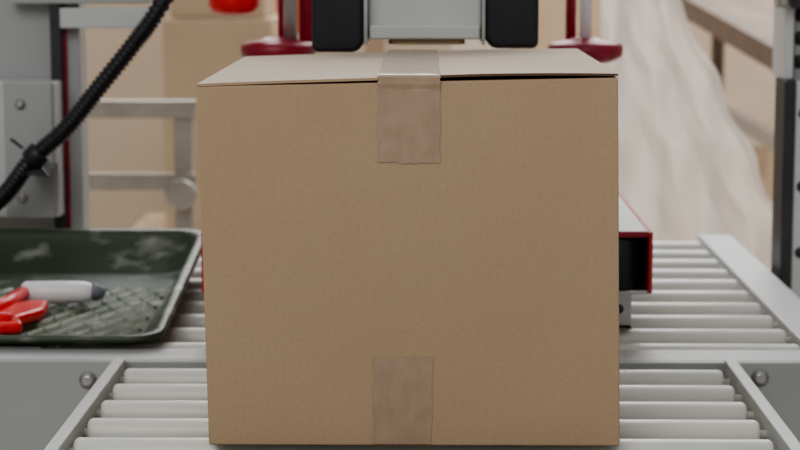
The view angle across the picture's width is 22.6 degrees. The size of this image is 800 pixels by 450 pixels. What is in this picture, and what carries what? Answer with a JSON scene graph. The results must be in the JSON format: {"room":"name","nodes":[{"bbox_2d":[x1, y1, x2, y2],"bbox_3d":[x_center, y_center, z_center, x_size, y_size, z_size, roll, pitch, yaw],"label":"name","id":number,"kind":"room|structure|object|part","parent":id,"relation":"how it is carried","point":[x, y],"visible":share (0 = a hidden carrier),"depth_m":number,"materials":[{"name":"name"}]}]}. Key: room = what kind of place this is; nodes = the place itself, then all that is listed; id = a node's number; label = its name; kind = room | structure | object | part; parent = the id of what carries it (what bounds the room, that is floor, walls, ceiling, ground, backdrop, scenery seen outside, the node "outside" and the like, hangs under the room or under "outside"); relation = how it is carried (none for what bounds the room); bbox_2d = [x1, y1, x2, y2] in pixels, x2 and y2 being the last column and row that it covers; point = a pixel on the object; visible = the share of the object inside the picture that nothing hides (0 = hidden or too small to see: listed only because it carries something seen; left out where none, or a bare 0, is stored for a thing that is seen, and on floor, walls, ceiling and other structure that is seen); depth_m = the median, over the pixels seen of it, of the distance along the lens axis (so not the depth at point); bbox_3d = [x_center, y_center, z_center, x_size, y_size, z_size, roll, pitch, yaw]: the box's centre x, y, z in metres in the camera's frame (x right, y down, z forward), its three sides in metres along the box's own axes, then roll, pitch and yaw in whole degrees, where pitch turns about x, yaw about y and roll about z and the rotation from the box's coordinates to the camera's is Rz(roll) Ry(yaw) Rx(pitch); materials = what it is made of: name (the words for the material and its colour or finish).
{"room":"factory floor","nodes":[
{"label":"factory floor","id":0,"kind":"room"},
{"bbox_2d":[297,33,509,49],"bbox_3d":[0.143,-1.964,11.288,14.000,3.380,0.100,0,8,1],"label":"wall","id":1,"kind":"structure","parent":0,"point":[470,44],"depth_m":11.36,"materials":[{"name":"paint"}]},
{"bbox_3d":[0.062,0.630,5.080,14.000,0.100,13.100,0,8,1],"label":"floor","id":2,"kind":"structure","parent":0,"visible":0},
{"bbox_2d":[85,3,170,228],"bbox_3d":[-1.089,-0.360,6.510,0.860,1.480,0.630,0,8,1],"label":"cardboard box","id":3,"kind":"object","parent":2,"relation":"on","point":[115,145],"visible":0.02,"depth_m":6.23,"materials":[{"name":"cardboard"}]},
{"bbox_2d":[88,100,196,229],"bbox_3d":[-0.668,0.229,4.071,0.523,0.965,0.090,0,8,1],"label":"metal railing","id":4,"kind":"object","parent":2,"relation":"on","point":[180,187],"visible":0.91,"depth_m":4.01,"materials":[{"name":"grey metal"}]},
{"bbox_3d":[-0.670,-0.234,4.024,0.520,0.035,0.040,0,8,1],"label":"rail","id":5,"kind":"part","parent":4,"relation":"part of","materials":[{"name":"metal"}]},
{"bbox_3d":[-0.670,-0.088,4.026,0.520,0.035,0.015,0,8,1],"label":"rail","id":6,"kind":"part","parent":4,"relation":"part of","materials":[{"name":"metal"}]},
{"bbox_2d":[132,213,165,228],"bbox_3d":[-0.558,0.234,5.841,0.420,0.481,0.502,0,8,1],"label":"carton","id":7,"kind":"object","parent":2,"relation":"on","point":[151,220],"visible":0.1,"depth_m":5.84,"materials":[{"name":"beige cardboard"}]},
{"bbox_2d":[163,14,277,230],"bbox_3d":[-0.498,-0.297,5.744,0.300,0.599,0.450,0,8,1],"label":"carton","id":8,"kind":"object","parent":7,"relation":"on","point":[194,50],"visible":0.24,"depth_m":5.50,"materials":[{"name":"brown cardboard"}]},
{"bbox_2d":[171,0,275,18],"bbox_3d":[-0.498,-0.770,5.690,0.260,0.350,0.432,0,8,1],"label":"carton","id":9,"kind":"object","parent":8,"relation":"on","point":[180,9],"visible":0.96,"depth_m":5.50,"materials":[{"name":"beige cardboard"}]},
{"bbox_2d":[0,0,799,329],"bbox_3d":[0.015,0.011,2.828,1.360,1.730,0.678,0,8,1],"label":"machine","id":10,"kind":"object","parent":2,"relation":"on","point":[43,63],"visible":0.59,"depth_m":2.98,"materials":[{"name":"grey paint"}]},
{"bbox_3d":[-0.477,-0.366,2.997,0.210,0.068,0.035,0,8,1],"label":"arm","id":11,"kind":"part","parent":10,"relation":"part of","materials":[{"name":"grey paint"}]},
{"bbox_2d":[0,0,173,210],"bbox_3d":[-0.437,-0.392,2.932,0.568,0.788,0.224,0,8,1],"label":"hose","id":12,"kind":"object","parent":10,"relation":"attached to","point":[35,159],"visible":1,"depth_m":2.86,"materials":[{"name":"black rubber"}]},
{"bbox_3d":[-0.434,-0.310,2.996,0.147,0.030,0.030,0,8,1],"label":"arm","id":13,"kind":"part","parent":10,"relation":"part of","materials":[{"name":"grey metal"}]},
{"bbox_3d":[-0.247,-0.339,2.985,0.076,0.050,0.076,0,8,1],"label":"crank knob","id":14,"kind":"part","parent":10,"relation":"part of","materials":[{"name":"red plastic"}]},
{"bbox_3d":[-0.181,-0.261,2.974,0.112,0.037,0.112,0,8,1],"label":"hand knob","id":15,"kind":"part","parent":10,"relation":"part of","materials":[{"name":"red plastic"}]},
{"bbox_3d":[-0.163,-0.543,2.936,0.020,0.560,0.020,0,8,1],"label":"guide post","id":16,"kind":"part","parent":10,"relation":"part of","materials":[{"name":"metal"}]},
{"bbox_3d":[0.275,-0.260,2.969,0.112,0.037,0.112,0,8,1],"label":"hand knob","id":17,"kind":"part","parent":10,"relation":"part of","materials":[{"name":"red plastic"}]},
{"bbox_3d":[0.275,-0.543,2.930,0.018,0.560,0.018,0,8,1],"label":"guide post","id":18,"kind":"part","parent":10,"relation":"part of","materials":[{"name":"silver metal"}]},
{"bbox_3d":[0.273,0.011,2.491,0.078,0.008,0.007,0,8,1],"label":"belt drive trim","id":19,"kind":"part","parent":10,"relation":"part of","materials":[{"name":"red plastic"}]},
{"bbox_3d":[0.624,-0.054,3.021,0.067,0.328,0.042,0,8,1],"label":"column bracket plate","id":20,"kind":"part","parent":10,"relation":"part of","materials":[{"name":"grey metal"}]},
{"bbox_2d":[0,234,799,449],"bbox_3d":[0.036,0.475,2.944,1.240,0.780,1.091,0,8,1],"label":"conveyor","id":21,"kind":"object","parent":2,"relation":"on","point":[711,302],"visible":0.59,"depth_m":2.46,"materials":[{"name":"metal"}]},
{"bbox_3d":[-0.460,0.139,2.947,0.056,0.115,1.007,0,8,1],"label":"rail","id":22,"kind":"part","parent":21,"relation":"part of","materials":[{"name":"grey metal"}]},
{"bbox_2d":[0,228,200,344],"bbox_3d":[-0.506,0.077,2.694,0.442,0.071,0.555,0,8,1],"label":"paint tray","id":23,"kind":"object","parent":21,"relation":"on","point":[144,275],"visible":0.78,"depth_m":2.89,"materials":[{"name":"plastic"}]},
{"bbox_2d":[0,281,104,333],"bbox_3d":[-0.512,0.103,2.567,0.160,0.032,0.281,3,8,19],"label":"paint roller","id":24,"kind":"object","parent":23,"relation":"in","point":[28,303],"visible":1,"depth_m":2.64,"materials":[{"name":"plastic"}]},
{"bbox_3d":[0.029,0.239,2.376,1.240,0.159,0.015,0,8,1],"label":"plate","id":25,"kind":"part","parent":21,"relation":"part of","materials":[{"name":"grey paint"}]},
{"bbox_3d":[0.532,0.140,2.935,0.056,0.115,1.007,0,8,1],"label":"rail","id":26,"kind":"part","parent":21,"relation":"part of","materials":[{"name":"grey metal"}]},
{"bbox_2d":[44,358,799,449],"bbox_3d":[0.022,0.623,1.830,0.732,0.784,1.160,0,8,1],"label":"conveyor","id":27,"kind":"object","parent":2,"relation":"on","point":[131,408],"visible":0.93,"depth_m":2.12,"materials":[{"name":"metal"}]},
{"bbox_3d":[-0.337,0.291,1.789,0.014,0.114,1.160,0,8,1],"label":"rail","id":28,"kind":"part","parent":27,"relation":"part of","materials":[{"name":"grey metal"}]},
{"bbox_2d":[197,48,619,445],"bbox_3d":[0.013,0.001,2.177,0.407,0.362,0.519,0,8,1],"label":"cardboard box","id":29,"kind":"object","parent":27,"relation":"on","point":[400,247],"visible":1,"depth_m":1.92,"materials":[{"name":"brown cardboard"}]},
{"bbox_3d":[0.381,0.292,1.780,0.014,0.114,1.160,0,8,1],"label":"rail","id":30,"kind":"part","parent":27,"relation":"part of","materials":[{"name":"grey metal"}]},
{"bbox_2d":[601,0,772,271],"bbox_3d":[0.621,-0.072,4.154,0.418,1.520,0.065,0,8,1],"label":"plastic sheet","id":31,"kind":"object","parent":2,"relation":"on","point":[686,168],"visible":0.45,"depth_m":4.13,"materials":[{"name":"beige plastic"}]},
{"bbox_2d":[681,0,773,150],"bbox_3d":[1.105,-0.118,5.577,0.516,1.249,2.686,-1,8,-9],"label":"table","id":32,"kind":"object","parent":2,"relation":"on","point":[746,26],"visible":0.38,"depth_m":5.49,"materials":[{"name":"wood"}]},
{"bbox_3d":[1.075,-0.255,6.814,0.040,1.190,0.040,0,8,1],"label":"leg","id":33,"kind":"part","parent":32,"relation":"part of","materials":[{"name":"brown wood"}]},
{"bbox_3d":[0.887,-0.519,5.368,0.030,0.399,2.441,-1,8,-9],"label":"rail","id":34,"kind":"part","parent":32,"relation":"part of","materials":[{"name":"brown wood"}]},
{"bbox_3d":[0.883,-0.307,5.447,0.020,0.259,2.133,-1,8,-9],"label":"rail","id":35,"kind":"part","parent":32,"relation":"part of","materials":[{"name":"metal"}]},
{"bbox_2d":[752,147,773,202],"bbox_3d":[1.373,-0.068,7.895,0.650,0.531,0.502,0,8,1],"label":"carton","id":36,"kind":"object","parent":2,"relation":"on","point":[764,155],"visible":0.08,"depth_m":7.62,"materials":[{"name":"brown cardboard"}]},
{"bbox_2d":[687,21,775,146],"bbox_3d":[1.348,-0.653,7.817,0.500,0.650,0.502,0,8,1],"label":"carton","id":37,"kind":"object","parent":36,"relation":"on","point":[749,86],"visible":0.08,"depth_m":7.58,"materials":[{"name":"beige cardboard"}]},
{"bbox_3d":[-0.072,0.119,6.324,0.500,0.581,0.502,0,8,1],"label":"carton","id":38,"kind":"object","parent":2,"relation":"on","visible":0},
{"bbox_2d":[298,34,451,53],"bbox_3d":[-0.072,-0.387,6.256,0.460,0.440,0.502,0,8,1],"label":"carton","id":39,"kind":"object","parent":38,"relation":"on","point":[374,45],"visible":0.08,"depth_m":5.98,"materials":[{"name":"beige cardboard"}]},
{"bbox_2d":[276,0,298,32],"bbox_3d":[-0.203,-0.698,6.169,0.380,0.198,0.392,0,8,1],"label":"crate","id":40,"kind":"object","parent":39,"relation":"on","point":[276,0],"visible":0.02,"depth_m":5.99,"materials":[{"name":"brown cardboard"}]},
{"bbox_3d":[0.676,-0.170,8.092,0.550,0.681,0.502,0,8,1],"label":"carton","id":41,"kind":"object","parent":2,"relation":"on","visible":0},
{"bbox_2d":[510,0,600,48],"bbox_3d":[0.675,-0.805,8.006,0.450,0.600,0.502,0,8,1],"label":"carton","id":42,"kind":"object","parent":41,"relation":"on","point":[552,13],"visible":0.02,"depth_m":7.76,"materials":[{"name":"beige cardboard"}]}
]}

